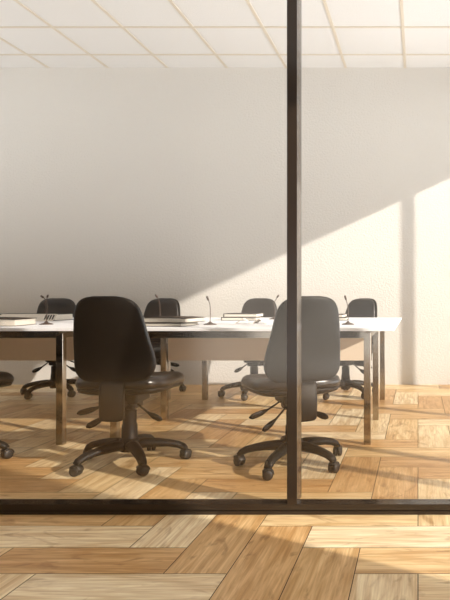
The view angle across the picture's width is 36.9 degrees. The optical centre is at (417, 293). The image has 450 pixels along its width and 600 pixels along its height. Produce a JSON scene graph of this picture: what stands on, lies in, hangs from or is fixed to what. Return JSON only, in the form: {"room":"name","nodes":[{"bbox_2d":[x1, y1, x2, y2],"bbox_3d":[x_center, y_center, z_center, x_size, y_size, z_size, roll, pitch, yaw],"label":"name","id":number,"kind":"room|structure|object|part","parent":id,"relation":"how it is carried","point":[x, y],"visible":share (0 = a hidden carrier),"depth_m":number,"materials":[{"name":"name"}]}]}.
{"room":"office","nodes":[
{"label":"office","id":0,"kind":"room"},
{"bbox_2d":[0,68,449,384],"bbox_3d":[-2.200,-0.687,6.345,8.000,3.406,0.150,0,0,0],"label":"wall","id":1,"kind":"structure","parent":0,"point":[135,184],"depth_m":6.27,"materials":[{"name":"white paint"}]},
{"bbox_2d":[0,385,449,599],"bbox_3d":[-2.200,0.976,2.535,8.000,0.120,7.870,0,0,0],"label":"floor","id":2,"kind":"structure","parent":0,"point":[43,557],"depth_m":2.82,"materials":[{"name":"brown wood"}]},
{"bbox_2d":[0,371,14,458],"bbox_3d":[-2.561,0.463,3.366,0.600,0.906,0.646,0,0,2],"label":"office chair","id":3,"kind":"object","parent":2,"relation":"on","point":[6,379],"visible":1,"depth_m":3.45,"materials":[{"name":"black plastic"}]},
{"bbox_3d":[-2.559,0.476,3.395,0.490,0.108,0.500,0,0,2],"label":"seat","id":4,"kind":"part","parent":3,"relation":"part of","materials":[{"name":"black leather"}]},
{"bbox_2d":[20,298,76,399],"bbox_3d":[-3.309,0.478,5.687,0.597,0.876,0.606,0,0,-27],"label":"office chair","id":5,"kind":"object","parent":2,"relation":"on","point":[55,305],"visible":0.38,"depth_m":5.64,"materials":[{"name":"black plastic"}]},
{"bbox_3d":[-3.430,0.664,5.638,0.140,0.102,0.021,0,0,-22],"label":"lever","id":6,"kind":"part","parent":5,"relation":"part of","materials":[{"name":"black plastic"}]},
{"bbox_3d":[-3.411,0.262,5.858,0.387,0.436,0.152,0,0,-27],"label":"backrest","id":7,"kind":"part","parent":5,"relation":"part of","materials":[{"name":"black leather"}]},
{"bbox_2d":[0,317,170,444],"bbox_3d":[-2.946,0.560,4.570,1.866,0.711,1.700,0,0,0],"label":"conference table","id":8,"kind":"object","parent":2,"relation":"on","point":[36,342],"visible":0.32,"depth_m":3.81,"materials":[{"name":"silver metal"}]},
{"bbox_2d":[0,317,34,325],"bbox_3d":[-2.886,0.179,4.030,0.643,0.052,0.270,0,0,-6],"label":"book","id":9,"kind":"object","parent":8,"relation":"on","point":[4,321],"visible":1,"depth_m":3.99,"materials":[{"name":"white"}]},
{"bbox_2d":[0,314,57,320],"bbox_3d":[-2.960,0.178,4.694,0.440,0.052,0.073,0,0,2],"label":"paper sheet","id":10,"kind":"object","parent":8,"relation":"on","point":[38,317],"visible":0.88,"depth_m":4.71,"materials":[{"name":"beige paper"}]},
{"bbox_3d":[-2.946,0.245,4.581,1.522,0.044,1.634,0,0,0],"label":"long rail","id":11,"kind":"part","parent":8,"relation":"part of","materials":[{"name":"silver metal"}]},
{"bbox_2d":[0,313,73,320],"bbox_3d":[-3.031,0.180,4.860,0.533,0.050,0.240,0,0,2],"label":"book","id":12,"kind":"object","parent":8,"relation":"on","point":[61,316],"visible":0.48,"depth_m":4.93,"materials":[{"name":"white paper"}]},
{"bbox_3d":[-2.946,0.362,4.517,1.482,0.243,0.018,0,0,0],"label":"modesty panel","id":13,"kind":"part","parent":8,"relation":"part of","materials":[{"name":"beige laminate"}]},
{"bbox_2d":[39,295,52,324],"bbox_3d":[-2.512,0.106,4.174,0.108,0.197,0.091,0,0,0],"label":"gooseneck microphone","id":14,"kind":"object","parent":8,"relation":"on","point":[46,322],"visible":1,"depth_m":4.17,"materials":[{"name":"brown"}]},
{"bbox_3d":[-2.176,0.576,3.781,0.042,0.681,0.042,0,0,0],"label":"leg","id":15,"kind":"part","parent":8,"relation":"part of","materials":[{"name":"silver metal"}]},
{"bbox_3d":[-2.176,0.251,4.581,0.038,0.032,1.558,0,0,0],"label":"rail","id":16,"kind":"part","parent":8,"relation":"part of","materials":[{"name":"brown wood"}]},
{"bbox_3d":[-2.176,0.576,5.381,0.042,0.681,0.042,0,0,0],"label":"leg","id":17,"kind":"part","parent":8,"relation":"part of","materials":[{"name":"silver metal"}]},
{"bbox_2d":[69,296,191,476],"bbox_3d":[-1.552,0.463,3.347,0.600,0.906,0.646,0,0,-4],"label":"office chair","id":18,"kind":"object","parent":2,"relation":"on","point":[115,359],"visible":1,"depth_m":3.11,"materials":[{"name":"black leather"}]},
{"bbox_3d":[-1.712,0.601,3.297,0.184,0.083,0.021,0,0,-19],"label":"lever","id":19,"kind":"part","parent":18,"relation":"part of","materials":[{"name":"black plastic"}]},
{"bbox_3d":[-1.670,0.650,3.275,0.151,0.112,0.020,0,0,-27],"label":"lever","id":20,"kind":"part","parent":18,"relation":"part of","materials":[{"name":"black plastic"}]},
{"bbox_3d":[-1.560,0.476,3.375,0.490,0.108,0.500,0,0,-4],"label":"seat","id":21,"kind":"part","parent":18,"relation":"part of","materials":[{"name":"black leather"}]},
{"bbox_3d":[-1.542,0.232,3.128,0.387,0.436,0.152,0,0,-4],"label":"backrest","id":22,"kind":"part","parent":18,"relation":"part of","materials":[{"name":"black leather"}]},
{"bbox_3d":[-1.439,0.634,3.324,0.140,0.102,0.021,0,0,1],"label":"lever","id":23,"kind":"part","parent":18,"relation":"part of","materials":[{"name":"black plastic"}]},
{"bbox_2d":[143,298,185,391],"bbox_3d":[-2.474,0.478,5.689,0.579,0.876,0.616,0,0,2],"label":"office chair","id":24,"kind":"object","parent":2,"relation":"on","point":[168,306],"visible":0.3,"depth_m":5.89,"materials":[{"name":"black plastic"}]},
{"bbox_3d":[-2.451,0.506,5.645,0.490,0.108,0.500,0,0,2],"label":"seat","id":25,"kind":"part","parent":24,"relation":"part of","materials":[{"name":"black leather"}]},
{"bbox_3d":[-2.442,0.262,5.892,0.387,0.436,0.152,0,0,2],"label":"backrest","id":26,"kind":"part","parent":24,"relation":"part of","materials":[{"name":"black leather"}]},
{"bbox_3d":[-2.292,0.631,5.706,0.184,0.083,0.021,0,0,-13],"label":"lever","id":27,"kind":"part","parent":24,"relation":"part of","materials":[{"name":"black plastic"}]},
{"bbox_2d":[218,298,276,400],"bbox_3d":[-1.492,0.478,5.607,0.595,0.876,0.638,0,0,-4],"label":"office chair","id":28,"kind":"object","parent":2,"relation":"on","point":[266,306],"visible":0.38,"depth_m":5.82,"materials":[{"name":"black plastic"}]},
{"bbox_3d":[-1.599,0.664,5.626,0.140,0.102,0.021,0,0,1],"label":"lever","id":29,"kind":"part","parent":28,"relation":"part of","materials":[{"name":"black plastic"}]},
{"bbox_3d":[-1.496,0.262,5.822,0.387,0.436,0.152,0,0,-4],"label":"backrest","id":30,"kind":"part","parent":28,"relation":"part of","materials":[{"name":"black leather"}]},
{"bbox_2d":[110,317,400,444],"bbox_3d":[-1.078,0.560,4.570,1.866,0.711,1.700,0,0,0],"label":"conference table","id":31,"kind":"object","parent":2,"relation":"on","point":[226,340],"visible":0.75,"depth_m":4.50,"materials":[{"name":"white paint"}]},
{"bbox_3d":[-1.848,0.576,3.781,0.042,0.681,0.042,0,0,0],"label":"leg","id":32,"kind":"part","parent":31,"relation":"part of","materials":[{"name":"silver metal"}]},
{"bbox_3d":[-1.848,0.592,4.521,0.042,0.648,0.042,0,0,0],"label":"leg","id":33,"kind":"part","parent":31,"relation":"part of","materials":[{"name":"silver metal"}]},
{"bbox_2d":[145,322,198,326],"bbox_3d":[-1.627,0.194,4.020,0.313,0.022,0.250,0,0,5],"label":"book","id":34,"kind":"object","parent":31,"relation":"on","point":[192,323],"visible":0.57,"depth_m":3.90,"materials":[{"name":"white paper"}]},
{"bbox_2d":[144,316,203,322],"bbox_3d":[-1.607,0.166,4.050,0.333,0.034,0.250,0,0,9],"label":"book","id":35,"kind":"object","parent":34,"relation":"on","point":[164,319],"visible":0.9,"depth_m":3.94,"materials":[{"name":"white paper"}]},
{"bbox_3d":[-1.848,0.576,5.381,0.042,0.681,0.042,0,0,0],"label":"leg","id":36,"kind":"part","parent":31,"relation":"part of","materials":[{"name":"silver metal"}]},
{"bbox_2d":[203,296,216,324],"bbox_3d":[-1.385,0.109,4.130,0.084,0.192,0.084,0,0,0],"label":"gooseneck microphone","id":37,"kind":"object","parent":31,"relation":"on","point":[207,297],"visible":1,"depth_m":4.13,"materials":[{"name":"brown"}]},
{"bbox_2d":[221,317,260,320],"bbox_3d":[-1.387,0.192,4.880,0.273,0.026,0.200,0,0,-3],"label":"book","id":38,"kind":"object","parent":31,"relation":"on","point":[222,318],"visible":0.69,"depth_m":4.78,"materials":[{"name":"white paper"}]},
{"bbox_2d":[223,313,262,316],"bbox_3d":[-1.367,0.165,4.870,0.263,0.028,0.190,0,0,2],"label":"book","id":39,"kind":"object","parent":38,"relation":"on","point":[224,314],"visible":1,"depth_m":4.78,"materials":[{"name":"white paper"}]},
{"bbox_3d":[-1.078,0.245,4.581,1.522,0.044,1.634,0,0,0],"label":"long rail","id":40,"kind":"part","parent":31,"relation":"part of","materials":[{"name":"silver metal"}]},
{"bbox_2d":[251,318,270,323],"bbox_3d":[-1.090,0.188,4.320,0.108,0.035,0.090,0,0,12],"label":"name card","id":41,"kind":"object","parent":31,"relation":"on","point":[264,320],"visible":0.89,"depth_m":4.31,"materials":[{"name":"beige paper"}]},
{"bbox_3d":[-1.078,0.362,4.517,1.482,0.243,0.018,0,0,0],"label":"modesty panel","id":42,"kind":"part","parent":31,"relation":"part of","materials":[{"name":"beige laminate"}]},
{"bbox_2d":[339,317,348,320],"bbox_3d":[-0.692,0.193,4.880,0.273,0.024,0.200,0,0,-2],"label":"book","id":43,"kind":"object","parent":31,"relation":"on","point":[343,318],"visible":0.19,"depth_m":4.79,"materials":[{"name":"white paper"}]},
{"bbox_2d":[342,295,353,324],"bbox_3d":[-0.470,0.107,4.160,0.084,0.197,0.084,0,0,0],"label":"gooseneck microphone","id":44,"kind":"object","parent":31,"relation":"on","point":[345,297],"visible":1,"depth_m":4.15,"materials":[{"name":"brown"}]},
{"bbox_3d":[-0.308,0.576,3.781,0.042,0.681,0.042,0,0,0],"label":"leg","id":45,"kind":"part","parent":31,"relation":"part of","materials":[{"name":"silver metal"}]},
{"bbox_3d":[-0.308,0.592,4.521,0.042,0.648,0.042,0,0,0],"label":"leg","id":46,"kind":"part","parent":31,"relation":"part of","materials":[{"name":"silver metal"}]},
{"bbox_3d":[-0.308,0.576,5.381,0.042,0.681,0.042,0,0,0],"label":"leg","id":47,"kind":"part","parent":31,"relation":"part of","materials":[{"name":"silver metal"}]},
{"bbox_2d":[233,296,341,480],"bbox_3d":[-0.662,0.463,3.330,0.599,0.906,0.645,0,0,-27],"label":"office chair","id":48,"kind":"object","parent":2,"relation":"on","point":[320,325],"visible":0.84,"depth_m":3.12,"materials":[{"name":"black plastic"}]},
{"bbox_3d":[-0.793,0.601,3.222,0.184,0.083,0.021,0,0,-42],"label":"lever","id":49,"kind":"part","parent":48,"relation":"part of","materials":[{"name":"black plastic"}]},
{"bbox_3d":[-0.746,0.650,3.218,0.020,0.112,0.151,0,0,40],"label":"lever","id":50,"kind":"part","parent":48,"relation":"part of","materials":[{"name":"black plastic"}]},
{"bbox_3d":[-0.571,0.232,3.132,0.387,0.436,0.152,0,0,-27],"label":"backrest","id":51,"kind":"part","parent":48,"relation":"part of","materials":[{"name":"black leather"}]},
{"bbox_3d":[-0.683,0.476,3.352,0.490,0.108,0.500,0,0,-27],"label":"seat","id":52,"kind":"part","parent":48,"relation":"part of","materials":[{"name":"black leather"}]},
{"bbox_3d":[-0.552,0.634,3.352,0.140,0.102,0.021,0,0,-22],"label":"lever","id":53,"kind":"part","parent":48,"relation":"part of","materials":[{"name":"black plastic"}]},
{"bbox_2d":[323,298,376,399],"bbox_3d":[-0.656,0.478,5.618,0.596,0.876,0.640,0,0,29],"label":"office chair","id":54,"kind":"object","parent":2,"relation":"on","point":[361,307],"visible":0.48,"depth_m":5.73,"materials":[{"name":"grey fabric"},{"name":"black plastic"},{"name":"rubber"}]},
{"bbox_3d":[-0.547,0.262,5.805,0.387,0.436,0.152,0,0,29],"label":"backrest","id":55,"kind":"part","parent":54,"relation":"part of","materials":[{"name":"black leather"}]},
{"bbox_2d":[0,0,449,67],"bbox_3d":[-2.160,-2.337,2.535,7.680,0.106,7.470,0,0,0],"label":"ceiling","id":56,"kind":"structure","parent":0,"point":[33,33],"depth_m":5.45,"materials":[{"name":"white tile"}]},
{"bbox_2d":[0,0,449,514],"bbox_3d":[-2.200,-0.683,2.622,7.600,3.199,0.100,0,0,0],"label":"frame","id":57,"kind":"structure","parent":0,"point":[293,505],"depth_m":2.57,"materials":[{"name":"brown metal"}]},
{"bbox_3d":[-2.200,0.894,2.605,7.600,0.044,0.066,0,0,0],"label":"rail","id":58,"kind":"part","parent":57,"relation":"part of","materials":[{"name":"brown metal"}]}
]}

